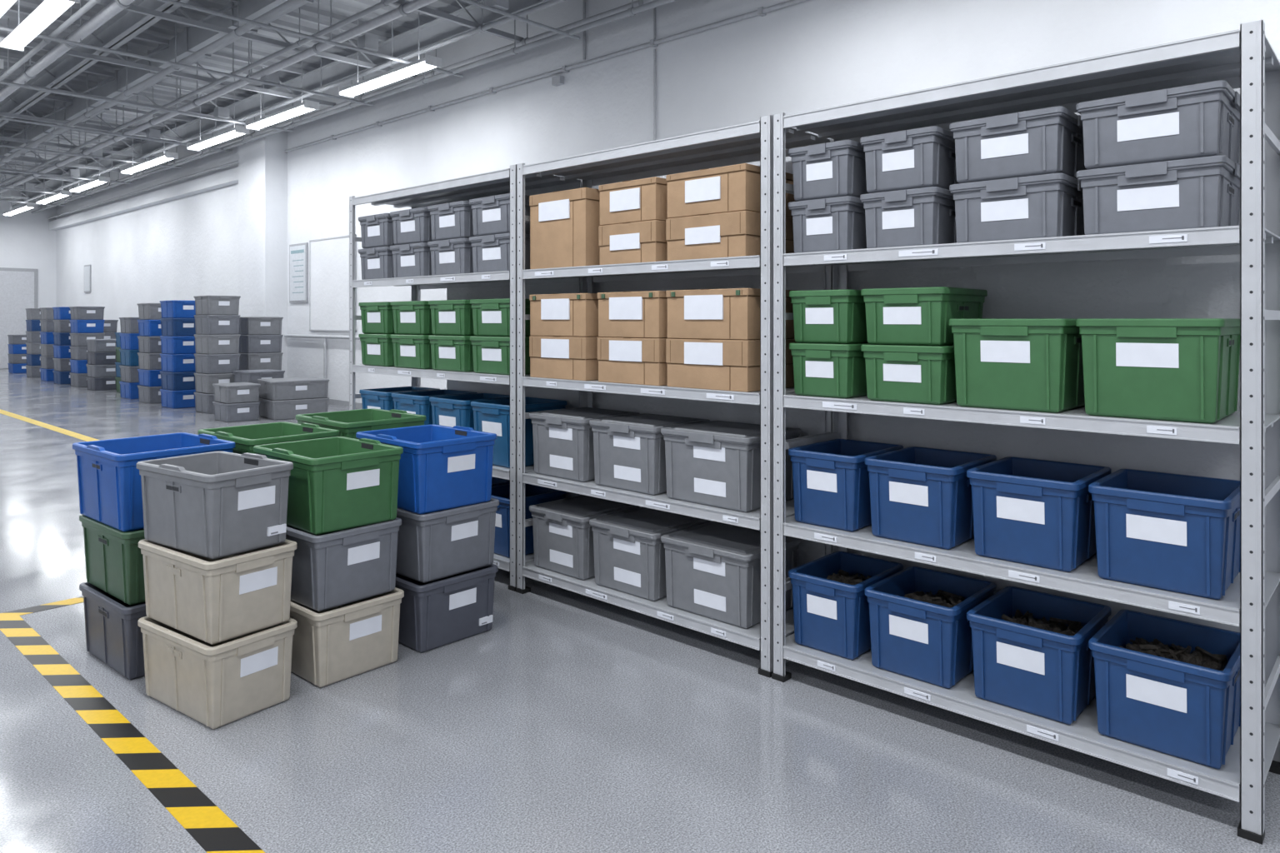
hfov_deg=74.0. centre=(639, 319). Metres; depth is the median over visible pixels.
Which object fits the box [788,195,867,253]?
storage bin
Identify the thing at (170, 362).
storage bin
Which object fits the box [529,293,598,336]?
cardboard box
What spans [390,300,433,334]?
storage bin
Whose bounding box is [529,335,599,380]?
cardboard box
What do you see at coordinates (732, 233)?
cardboard box
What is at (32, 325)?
storage bin
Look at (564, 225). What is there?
cardboard box
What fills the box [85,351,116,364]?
storage bin
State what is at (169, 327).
storage bin
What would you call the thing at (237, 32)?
ceiling pipe
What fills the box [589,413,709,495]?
storage bin
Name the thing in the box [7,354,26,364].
storage bin
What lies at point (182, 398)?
storage bin
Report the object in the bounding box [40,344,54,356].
storage bin
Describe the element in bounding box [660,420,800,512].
storage bin
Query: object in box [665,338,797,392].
cardboard box
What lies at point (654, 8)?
cable riser
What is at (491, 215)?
storage bin
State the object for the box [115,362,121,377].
storage bin
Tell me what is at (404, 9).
ceiling pipe
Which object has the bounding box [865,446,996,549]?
storage bin
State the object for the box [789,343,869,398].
storage bin
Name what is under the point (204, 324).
storage bin
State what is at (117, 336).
storage bin
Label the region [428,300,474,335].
storage bin
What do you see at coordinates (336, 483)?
storage bin
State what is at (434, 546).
storage bin
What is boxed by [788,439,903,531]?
storage bin
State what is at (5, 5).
ceiling light
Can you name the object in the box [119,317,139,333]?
storage bin
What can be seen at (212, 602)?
storage bin
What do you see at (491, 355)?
storage bin
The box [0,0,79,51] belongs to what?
ceiling light
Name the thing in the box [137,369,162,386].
storage bin
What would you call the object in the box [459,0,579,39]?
ceiling pipe
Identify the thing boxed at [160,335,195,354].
storage bin
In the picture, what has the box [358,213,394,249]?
storage bin
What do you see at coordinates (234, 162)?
conduit
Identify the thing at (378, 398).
storage bin
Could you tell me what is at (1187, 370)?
storage bin
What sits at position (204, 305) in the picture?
storage bin
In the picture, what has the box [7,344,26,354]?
storage bin
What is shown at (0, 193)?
ceiling pipe
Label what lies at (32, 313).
storage bin
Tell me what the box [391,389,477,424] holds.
storage bin
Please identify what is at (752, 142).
shelving rack
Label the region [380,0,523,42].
truss
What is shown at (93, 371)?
storage bin
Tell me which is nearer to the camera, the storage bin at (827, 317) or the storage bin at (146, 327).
the storage bin at (827, 317)
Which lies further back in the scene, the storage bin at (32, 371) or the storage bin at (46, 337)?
the storage bin at (32, 371)
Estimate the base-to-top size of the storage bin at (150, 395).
0.300 m
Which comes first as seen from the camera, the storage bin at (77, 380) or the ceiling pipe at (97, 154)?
the ceiling pipe at (97, 154)
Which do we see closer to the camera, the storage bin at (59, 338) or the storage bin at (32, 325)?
the storage bin at (59, 338)
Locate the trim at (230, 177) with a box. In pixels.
[49,167,238,230]
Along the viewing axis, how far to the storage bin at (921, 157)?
3.21 m
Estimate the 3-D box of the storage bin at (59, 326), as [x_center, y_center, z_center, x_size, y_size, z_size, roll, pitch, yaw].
[-13.474,0.147,20.080,0.620,0.300,0.550,0,0,43]
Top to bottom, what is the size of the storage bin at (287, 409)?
0.290 m
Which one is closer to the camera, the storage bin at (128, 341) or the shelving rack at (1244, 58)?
the shelving rack at (1244, 58)
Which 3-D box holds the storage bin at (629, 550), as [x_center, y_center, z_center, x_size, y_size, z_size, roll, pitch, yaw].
[0.051,1.187,4.355,0.468,0.334,0.458,0,0,43]
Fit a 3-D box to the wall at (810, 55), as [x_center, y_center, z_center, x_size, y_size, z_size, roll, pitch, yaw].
[-4.885,-1.350,14.650,37.400,5.700,0.200,0,0,43]
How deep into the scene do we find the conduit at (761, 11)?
10.64 m
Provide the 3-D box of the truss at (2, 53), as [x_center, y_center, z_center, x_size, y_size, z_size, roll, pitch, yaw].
[-11.177,-3.760,10.894,0.060,0.480,12.940,0,0,43]
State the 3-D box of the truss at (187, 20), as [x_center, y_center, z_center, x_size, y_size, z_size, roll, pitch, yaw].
[-7.638,-3.760,7.651,0.060,0.480,12.940,0,0,43]
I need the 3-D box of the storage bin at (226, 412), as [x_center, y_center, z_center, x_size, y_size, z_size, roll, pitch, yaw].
[-6.063,1.365,12.773,0.500,0.270,0.600,0,0,-44]
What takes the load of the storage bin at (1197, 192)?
on the shelving rack at (1244, 58)
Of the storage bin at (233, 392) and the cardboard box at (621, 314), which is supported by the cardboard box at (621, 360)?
the cardboard box at (621, 314)
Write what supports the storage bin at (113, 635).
on the floor
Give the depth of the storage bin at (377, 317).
5.75 m
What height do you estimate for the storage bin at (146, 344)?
0.300 m
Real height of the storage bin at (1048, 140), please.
0.222 m
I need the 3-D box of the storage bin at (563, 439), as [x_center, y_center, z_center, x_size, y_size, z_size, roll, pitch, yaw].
[-0.305,0.677,4.681,0.453,0.334,0.458,0,0,43]
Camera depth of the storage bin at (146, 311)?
15.27 m
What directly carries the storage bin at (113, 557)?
on the storage bin at (113, 635)
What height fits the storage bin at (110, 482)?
0.335 m
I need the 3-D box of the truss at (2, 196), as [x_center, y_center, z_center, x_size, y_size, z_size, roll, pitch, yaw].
[-21.793,-3.760,20.623,0.060,0.480,12.940,0,0,43]
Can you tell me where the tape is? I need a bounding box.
[0,596,264,852]
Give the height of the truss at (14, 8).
0.480 m
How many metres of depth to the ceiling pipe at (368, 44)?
10.17 m
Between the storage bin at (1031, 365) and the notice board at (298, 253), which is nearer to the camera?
the storage bin at (1031, 365)
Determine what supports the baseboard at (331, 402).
attached to the wall at (810, 55)
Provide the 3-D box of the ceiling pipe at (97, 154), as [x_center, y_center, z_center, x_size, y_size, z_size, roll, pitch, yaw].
[-14.333,-3.729,13.814,0.180,0.862,12.800,0,0,43]
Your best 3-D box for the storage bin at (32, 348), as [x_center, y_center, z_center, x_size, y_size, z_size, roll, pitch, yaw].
[-15.806,0.749,22.420,0.620,0.300,0.550,0,0,43]
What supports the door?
in the wall at (27, 241)
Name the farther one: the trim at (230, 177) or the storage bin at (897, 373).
the trim at (230, 177)
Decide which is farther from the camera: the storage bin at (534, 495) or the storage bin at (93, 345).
the storage bin at (93, 345)
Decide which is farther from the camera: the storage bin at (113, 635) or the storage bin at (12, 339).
the storage bin at (12, 339)
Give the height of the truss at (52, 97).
0.480 m
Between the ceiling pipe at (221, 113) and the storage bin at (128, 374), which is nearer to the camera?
the ceiling pipe at (221, 113)
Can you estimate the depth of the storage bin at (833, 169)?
3.44 m
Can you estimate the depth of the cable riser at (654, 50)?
9.84 m
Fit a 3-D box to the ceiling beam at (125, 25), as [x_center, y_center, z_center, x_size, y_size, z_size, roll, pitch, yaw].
[-7.520,-3.800,11.775,36.980,0.300,0.160,0,0,43]
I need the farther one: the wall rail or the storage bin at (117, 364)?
the storage bin at (117, 364)
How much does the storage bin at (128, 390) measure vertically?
0.310 m
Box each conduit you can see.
[47,160,238,219]
[284,0,808,152]
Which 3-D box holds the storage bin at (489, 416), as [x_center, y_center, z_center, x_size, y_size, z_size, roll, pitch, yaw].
[-0.720,0.664,5.061,0.400,0.360,0.440,0,0,43]
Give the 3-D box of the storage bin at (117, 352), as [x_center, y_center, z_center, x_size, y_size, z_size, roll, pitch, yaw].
[-10.537,0.724,17.660,0.620,0.310,0.500,0,0,43]
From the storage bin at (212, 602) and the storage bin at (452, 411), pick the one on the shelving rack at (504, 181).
the storage bin at (452, 411)
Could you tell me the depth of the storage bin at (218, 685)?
3.22 m
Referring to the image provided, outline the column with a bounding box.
[238,105,287,378]
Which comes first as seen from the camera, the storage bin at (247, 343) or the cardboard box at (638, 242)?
the cardboard box at (638, 242)
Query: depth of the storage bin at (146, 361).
15.27 m
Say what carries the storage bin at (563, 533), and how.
on the shelving rack at (752, 142)
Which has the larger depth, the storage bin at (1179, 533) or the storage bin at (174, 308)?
the storage bin at (174, 308)
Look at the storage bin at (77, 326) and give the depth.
19.10 m
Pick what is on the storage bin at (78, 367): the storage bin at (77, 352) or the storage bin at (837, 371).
the storage bin at (77, 352)
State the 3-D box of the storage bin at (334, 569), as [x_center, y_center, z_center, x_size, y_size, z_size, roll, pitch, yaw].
[-1.373,1.032,3.741,0.540,0.315,0.420,0,0,40]
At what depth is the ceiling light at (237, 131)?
14.58 m
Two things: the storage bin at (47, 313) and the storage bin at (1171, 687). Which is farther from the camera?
the storage bin at (47, 313)
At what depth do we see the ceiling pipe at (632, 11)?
11.85 m
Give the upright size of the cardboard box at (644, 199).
0.205 m
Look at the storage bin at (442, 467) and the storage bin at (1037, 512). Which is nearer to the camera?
the storage bin at (1037, 512)
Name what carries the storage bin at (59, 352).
on the storage bin at (59, 364)
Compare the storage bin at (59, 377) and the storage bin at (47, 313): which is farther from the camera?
the storage bin at (47, 313)
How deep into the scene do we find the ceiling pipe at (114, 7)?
10.52 m
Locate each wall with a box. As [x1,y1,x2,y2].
[0,184,56,308]
[56,0,1279,403]
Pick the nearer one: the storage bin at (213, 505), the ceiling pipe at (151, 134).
the storage bin at (213, 505)
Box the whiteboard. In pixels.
[309,234,357,331]
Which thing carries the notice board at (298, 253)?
attached to the wall at (810, 55)
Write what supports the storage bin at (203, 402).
on the floor
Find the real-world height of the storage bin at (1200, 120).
0.222 m
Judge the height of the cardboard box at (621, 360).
0.226 m
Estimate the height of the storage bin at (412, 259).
0.222 m
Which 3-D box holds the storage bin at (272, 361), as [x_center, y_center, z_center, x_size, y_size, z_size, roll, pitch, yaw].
[-6.624,0.724,14.752,0.600,0.310,0.620,0,0,43]
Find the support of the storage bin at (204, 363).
on the storage bin at (203, 382)
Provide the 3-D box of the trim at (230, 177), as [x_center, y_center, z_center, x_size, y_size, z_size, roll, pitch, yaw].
[-13.167,-2.975,21.968,14.900,0.250,0.199,0,0,43]
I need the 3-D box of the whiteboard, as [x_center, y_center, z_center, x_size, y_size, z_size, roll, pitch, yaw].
[-5.424,-0.627,14.988,1.650,1.655,0.029,0,0,43]
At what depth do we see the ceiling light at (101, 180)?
19.55 m
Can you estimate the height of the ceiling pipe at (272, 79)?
0.862 m
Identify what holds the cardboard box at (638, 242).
in the shelving rack at (752, 142)
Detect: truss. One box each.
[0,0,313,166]
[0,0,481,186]
[0,5,335,106]
[0,51,271,129]
[0,87,219,146]
[0,117,174,161]
[0,141,139,174]
[0,155,107,184]
[0,168,80,194]
[0,180,57,202]
[85,0,417,79]
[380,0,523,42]
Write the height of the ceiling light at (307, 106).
1.090 m
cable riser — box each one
[582,0,585,59]
[653,7,655,39]
[653,49,655,140]
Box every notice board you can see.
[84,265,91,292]
[289,242,308,303]
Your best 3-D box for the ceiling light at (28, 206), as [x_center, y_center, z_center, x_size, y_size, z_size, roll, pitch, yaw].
[-17.689,-3.625,24.213,2.830,1.090,0.220,0,0,43]
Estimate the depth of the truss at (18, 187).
23.07 m
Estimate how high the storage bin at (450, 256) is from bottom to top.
0.222 m
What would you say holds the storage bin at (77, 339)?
on the storage bin at (77, 352)
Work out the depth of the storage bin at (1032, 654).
2.96 m
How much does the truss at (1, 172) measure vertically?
0.480 m
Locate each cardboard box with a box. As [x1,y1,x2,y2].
[529,187,599,269]
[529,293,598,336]
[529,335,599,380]
[597,290,667,338]
[597,337,674,385]
[598,176,667,225]
[598,220,667,264]
[665,163,796,218]
[665,210,794,260]
[665,288,795,339]
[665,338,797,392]
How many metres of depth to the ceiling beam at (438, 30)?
13.21 m
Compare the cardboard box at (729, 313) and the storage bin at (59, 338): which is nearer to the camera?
the cardboard box at (729, 313)
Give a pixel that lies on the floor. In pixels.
(576, 722)
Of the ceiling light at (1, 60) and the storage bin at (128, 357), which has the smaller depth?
the ceiling light at (1, 60)
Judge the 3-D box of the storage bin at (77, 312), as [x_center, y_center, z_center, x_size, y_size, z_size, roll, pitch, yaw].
[-12.556,-0.153,19.306,0.638,0.300,0.568,0,0,43]
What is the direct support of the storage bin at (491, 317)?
on the storage bin at (491, 355)
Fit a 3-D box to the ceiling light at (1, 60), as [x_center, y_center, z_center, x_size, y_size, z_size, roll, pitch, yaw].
[-8.694,-3.625,11.087,2.230,1.090,0.220,0,0,43]
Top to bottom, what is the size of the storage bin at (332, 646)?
0.310 m
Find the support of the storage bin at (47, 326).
on the storage bin at (46, 337)
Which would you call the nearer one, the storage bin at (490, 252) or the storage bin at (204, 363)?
the storage bin at (490, 252)
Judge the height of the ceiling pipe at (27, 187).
0.862 m
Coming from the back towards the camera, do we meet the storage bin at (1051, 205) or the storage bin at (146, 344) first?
the storage bin at (146, 344)
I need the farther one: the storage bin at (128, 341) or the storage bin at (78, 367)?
the storage bin at (78, 367)
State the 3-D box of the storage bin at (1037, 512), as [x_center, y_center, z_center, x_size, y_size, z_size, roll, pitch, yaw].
[1.446,0.692,3.076,0.375,0.305,0.440,0,0,43]
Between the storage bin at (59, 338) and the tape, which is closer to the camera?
the tape
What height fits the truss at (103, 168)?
0.480 m
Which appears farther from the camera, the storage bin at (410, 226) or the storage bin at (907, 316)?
the storage bin at (410, 226)
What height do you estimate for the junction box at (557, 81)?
0.100 m
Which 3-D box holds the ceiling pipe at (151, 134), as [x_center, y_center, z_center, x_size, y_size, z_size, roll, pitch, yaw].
[-12.343,-3.729,11.990,0.180,0.862,12.800,0,0,43]
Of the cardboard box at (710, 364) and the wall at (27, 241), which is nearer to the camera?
the cardboard box at (710, 364)
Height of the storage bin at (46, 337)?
0.300 m
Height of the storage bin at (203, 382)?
0.315 m
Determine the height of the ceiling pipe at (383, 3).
0.746 m
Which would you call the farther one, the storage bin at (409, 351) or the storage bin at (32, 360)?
the storage bin at (32, 360)
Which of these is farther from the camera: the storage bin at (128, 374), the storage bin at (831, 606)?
the storage bin at (128, 374)
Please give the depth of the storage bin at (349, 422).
4.54 m
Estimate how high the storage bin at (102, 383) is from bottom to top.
0.270 m
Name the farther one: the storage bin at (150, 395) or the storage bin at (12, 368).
the storage bin at (12, 368)
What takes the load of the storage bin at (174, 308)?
on the storage bin at (169, 327)
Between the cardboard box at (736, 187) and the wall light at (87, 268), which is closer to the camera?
the cardboard box at (736, 187)
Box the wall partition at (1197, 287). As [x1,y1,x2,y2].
[446,88,1239,632]
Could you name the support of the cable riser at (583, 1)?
attached to the wall at (810, 55)
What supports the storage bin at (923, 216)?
on the shelving rack at (1244, 58)
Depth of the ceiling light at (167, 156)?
16.93 m
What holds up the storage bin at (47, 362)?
on the storage bin at (47, 375)
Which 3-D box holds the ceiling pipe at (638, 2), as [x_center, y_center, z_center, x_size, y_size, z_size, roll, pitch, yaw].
[-5.257,-3.800,14.245,36.800,0.720,0.121,0,0,43]
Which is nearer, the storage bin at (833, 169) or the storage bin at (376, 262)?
the storage bin at (833, 169)
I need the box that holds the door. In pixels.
[0,267,38,369]
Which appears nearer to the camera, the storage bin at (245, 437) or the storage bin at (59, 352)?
the storage bin at (245, 437)
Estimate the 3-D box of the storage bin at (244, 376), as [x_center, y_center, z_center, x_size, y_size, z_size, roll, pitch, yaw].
[-6.170,0.989,13.766,0.618,0.340,0.618,0,0,43]
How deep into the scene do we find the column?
16.13 m
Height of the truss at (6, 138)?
0.480 m
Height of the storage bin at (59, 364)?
0.300 m
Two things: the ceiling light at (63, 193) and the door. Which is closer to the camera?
the ceiling light at (63, 193)
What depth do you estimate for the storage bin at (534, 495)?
4.89 m
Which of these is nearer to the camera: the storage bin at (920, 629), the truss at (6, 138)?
the storage bin at (920, 629)
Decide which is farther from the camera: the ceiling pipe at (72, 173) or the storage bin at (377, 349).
the ceiling pipe at (72, 173)
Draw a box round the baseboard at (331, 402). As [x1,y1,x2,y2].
[328,399,362,409]
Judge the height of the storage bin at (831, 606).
0.305 m
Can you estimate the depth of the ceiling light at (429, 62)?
10.86 m
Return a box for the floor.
[0,369,1279,852]
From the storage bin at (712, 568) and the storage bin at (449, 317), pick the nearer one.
the storage bin at (712, 568)
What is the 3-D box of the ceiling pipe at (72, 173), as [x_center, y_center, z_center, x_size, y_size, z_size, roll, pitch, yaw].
[-16.692,-3.729,15.976,0.180,0.862,12.800,0,0,43]
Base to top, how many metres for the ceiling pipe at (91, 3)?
0.796 m
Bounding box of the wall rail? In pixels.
[284,334,359,379]
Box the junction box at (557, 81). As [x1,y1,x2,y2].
[551,75,564,86]
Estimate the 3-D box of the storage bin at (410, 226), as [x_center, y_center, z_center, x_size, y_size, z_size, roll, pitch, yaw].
[-1.365,-0.604,5.652,0.408,0.222,0.458,0,0,43]
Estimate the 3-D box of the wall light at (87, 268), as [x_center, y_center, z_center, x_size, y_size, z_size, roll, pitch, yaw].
[-16.097,-1.200,24.765,0.600,0.800,0.034,0,0,43]
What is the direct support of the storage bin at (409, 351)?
on the shelving rack at (504, 181)
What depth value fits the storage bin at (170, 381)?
14.45 m
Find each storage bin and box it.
[7,335,26,344]
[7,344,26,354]
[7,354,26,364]
[7,363,26,373]
[25,308,40,319]
[25,320,40,331]
[25,331,40,343]
[25,342,40,354]
[25,354,40,365]
[25,365,40,377]
[39,307,54,319]
[40,320,54,332]
[40,331,54,344]
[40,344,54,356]
[40,355,54,369]
[40,368,54,381]
[52,306,70,319]
[52,320,70,332]
[52,332,70,345]
[52,345,71,358]
[52,358,70,371]
[52,370,70,384]
[69,306,104,319]
[69,320,104,333]
[69,333,104,346]
[69,346,87,359]
[69,359,87,374]
[69,372,87,387]
[72,432,235,532]
[79,515,145,605]
[79,581,146,679]
[85,339,116,352]
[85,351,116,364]
[85,364,116,378]
[85,376,116,390]
[103,320,118,332]
[103,332,115,339]
[115,332,120,347]
[115,347,120,362]
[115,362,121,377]
[115,377,120,392]
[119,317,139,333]
[119,333,139,349]
[119,349,139,366]
[119,365,139,383]
[119,381,139,399]
[136,303,161,319]
[136,451,293,559]
[137,320,161,336]
[137,335,161,353]
[137,352,161,369]
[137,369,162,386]
[137,385,161,404]
[137,616,297,729]
[138,539,296,644]
[159,300,195,318]
[160,318,195,336]
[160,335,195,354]
[160,353,195,372]
[160,371,196,390]
[160,389,195,409]
[193,295,240,314]
[194,315,240,334]
[194,334,240,354]
[194,353,240,374]
[194,373,234,394]
[194,392,214,414]
[198,421,339,454]
[212,382,260,404]
[212,401,260,422]
[232,369,284,384]
[238,316,283,334]
[238,335,283,353]
[238,352,283,370]
[253,436,403,534]
[257,376,329,400]
[258,397,329,420]
[285,517,401,611]
[289,587,404,687]
[295,408,425,439]
[355,424,496,514]
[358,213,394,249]
[358,246,394,279]
[358,301,394,334]
[358,334,395,366]
[359,386,439,410]
[390,207,433,244]
[390,242,432,277]
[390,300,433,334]
[390,334,432,369]
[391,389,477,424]
[395,498,499,583]
[395,564,498,653]
[427,200,474,240]
[427,238,474,275]
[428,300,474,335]
[428,335,476,372]
[429,393,509,429]
[469,193,529,236]
[469,233,529,272]
[470,298,529,336]
[470,336,529,374]
[470,396,566,468]
[490,483,566,558]
[529,407,639,482]
[529,495,639,579]
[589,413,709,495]
[589,506,709,601]
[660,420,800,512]
[660,520,800,629]
[788,140,869,201]
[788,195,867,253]
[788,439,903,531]
[788,551,903,659]
[789,289,868,344]
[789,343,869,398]
[860,125,959,193]
[860,186,957,248]
[860,286,987,345]
[860,344,956,404]
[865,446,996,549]
[865,566,996,689]
[949,105,1088,183]
[949,173,1084,243]
[949,319,1084,413]
[966,456,1111,572]
[966,586,1111,724]
[1075,80,1239,169]
[1075,155,1239,234]
[1075,318,1239,424]
[1088,469,1239,599]
[1088,610,1239,769]
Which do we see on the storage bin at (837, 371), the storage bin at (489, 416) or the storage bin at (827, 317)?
the storage bin at (827, 317)
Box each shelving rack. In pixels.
[349,164,581,591]
[515,115,832,678]
[771,20,1279,844]
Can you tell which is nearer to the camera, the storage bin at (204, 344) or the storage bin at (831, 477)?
the storage bin at (831, 477)
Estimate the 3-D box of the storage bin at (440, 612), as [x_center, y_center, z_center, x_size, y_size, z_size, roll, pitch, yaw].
[-1.029,1.345,4.124,0.550,0.310,0.455,0,0,43]
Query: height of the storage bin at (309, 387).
0.290 m
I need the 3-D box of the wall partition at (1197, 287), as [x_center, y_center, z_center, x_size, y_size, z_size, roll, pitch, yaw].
[0.777,0.345,4.252,5.800,2.310,0.120,0,0,43]
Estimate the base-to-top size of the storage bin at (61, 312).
0.300 m
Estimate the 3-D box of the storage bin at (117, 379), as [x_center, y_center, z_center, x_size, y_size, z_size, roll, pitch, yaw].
[-10.537,1.345,17.660,0.620,0.310,0.500,0,0,43]
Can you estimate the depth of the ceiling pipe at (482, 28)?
12.45 m
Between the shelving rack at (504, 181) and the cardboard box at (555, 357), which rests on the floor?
the shelving rack at (504, 181)
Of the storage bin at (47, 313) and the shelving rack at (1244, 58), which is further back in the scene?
the storage bin at (47, 313)
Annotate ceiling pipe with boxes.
[0,0,101,80]
[0,0,134,103]
[0,0,305,164]
[0,0,374,106]
[0,0,398,185]
[0,0,437,193]
[0,46,293,132]
[0,105,232,152]
[0,127,180,168]
[0,145,132,184]
[0,165,92,197]
[0,193,64,206]
[11,0,564,207]
[31,0,676,214]
[38,0,654,209]
[157,0,463,77]
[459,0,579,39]
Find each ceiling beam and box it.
[0,0,189,126]
[19,0,549,201]
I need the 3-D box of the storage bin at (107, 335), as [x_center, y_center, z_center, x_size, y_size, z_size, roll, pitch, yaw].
[-12.847,0.448,20.319,0.620,0.300,0.500,0,0,43]
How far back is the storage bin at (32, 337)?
22.13 m
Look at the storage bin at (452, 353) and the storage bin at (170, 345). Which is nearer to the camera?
the storage bin at (452, 353)
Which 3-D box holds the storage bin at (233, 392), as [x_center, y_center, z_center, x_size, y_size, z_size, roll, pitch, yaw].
[-6.063,1.094,12.773,0.518,0.270,0.618,0,0,-44]
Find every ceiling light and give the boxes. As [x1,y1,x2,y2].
[0,0,17,18]
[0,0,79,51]
[0,59,3,69]
[2,180,36,216]
[35,165,71,204]
[69,140,109,192]
[120,119,178,174]
[186,78,249,151]
[245,45,319,130]
[338,11,441,98]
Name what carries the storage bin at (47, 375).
on the floor
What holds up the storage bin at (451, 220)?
on the storage bin at (450, 256)
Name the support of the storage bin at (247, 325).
on the storage bin at (247, 343)
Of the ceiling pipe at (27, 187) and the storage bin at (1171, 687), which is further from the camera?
the ceiling pipe at (27, 187)
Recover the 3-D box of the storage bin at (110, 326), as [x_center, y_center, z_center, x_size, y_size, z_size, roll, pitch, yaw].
[-12.847,0.148,20.319,0.638,0.300,0.518,0,0,43]

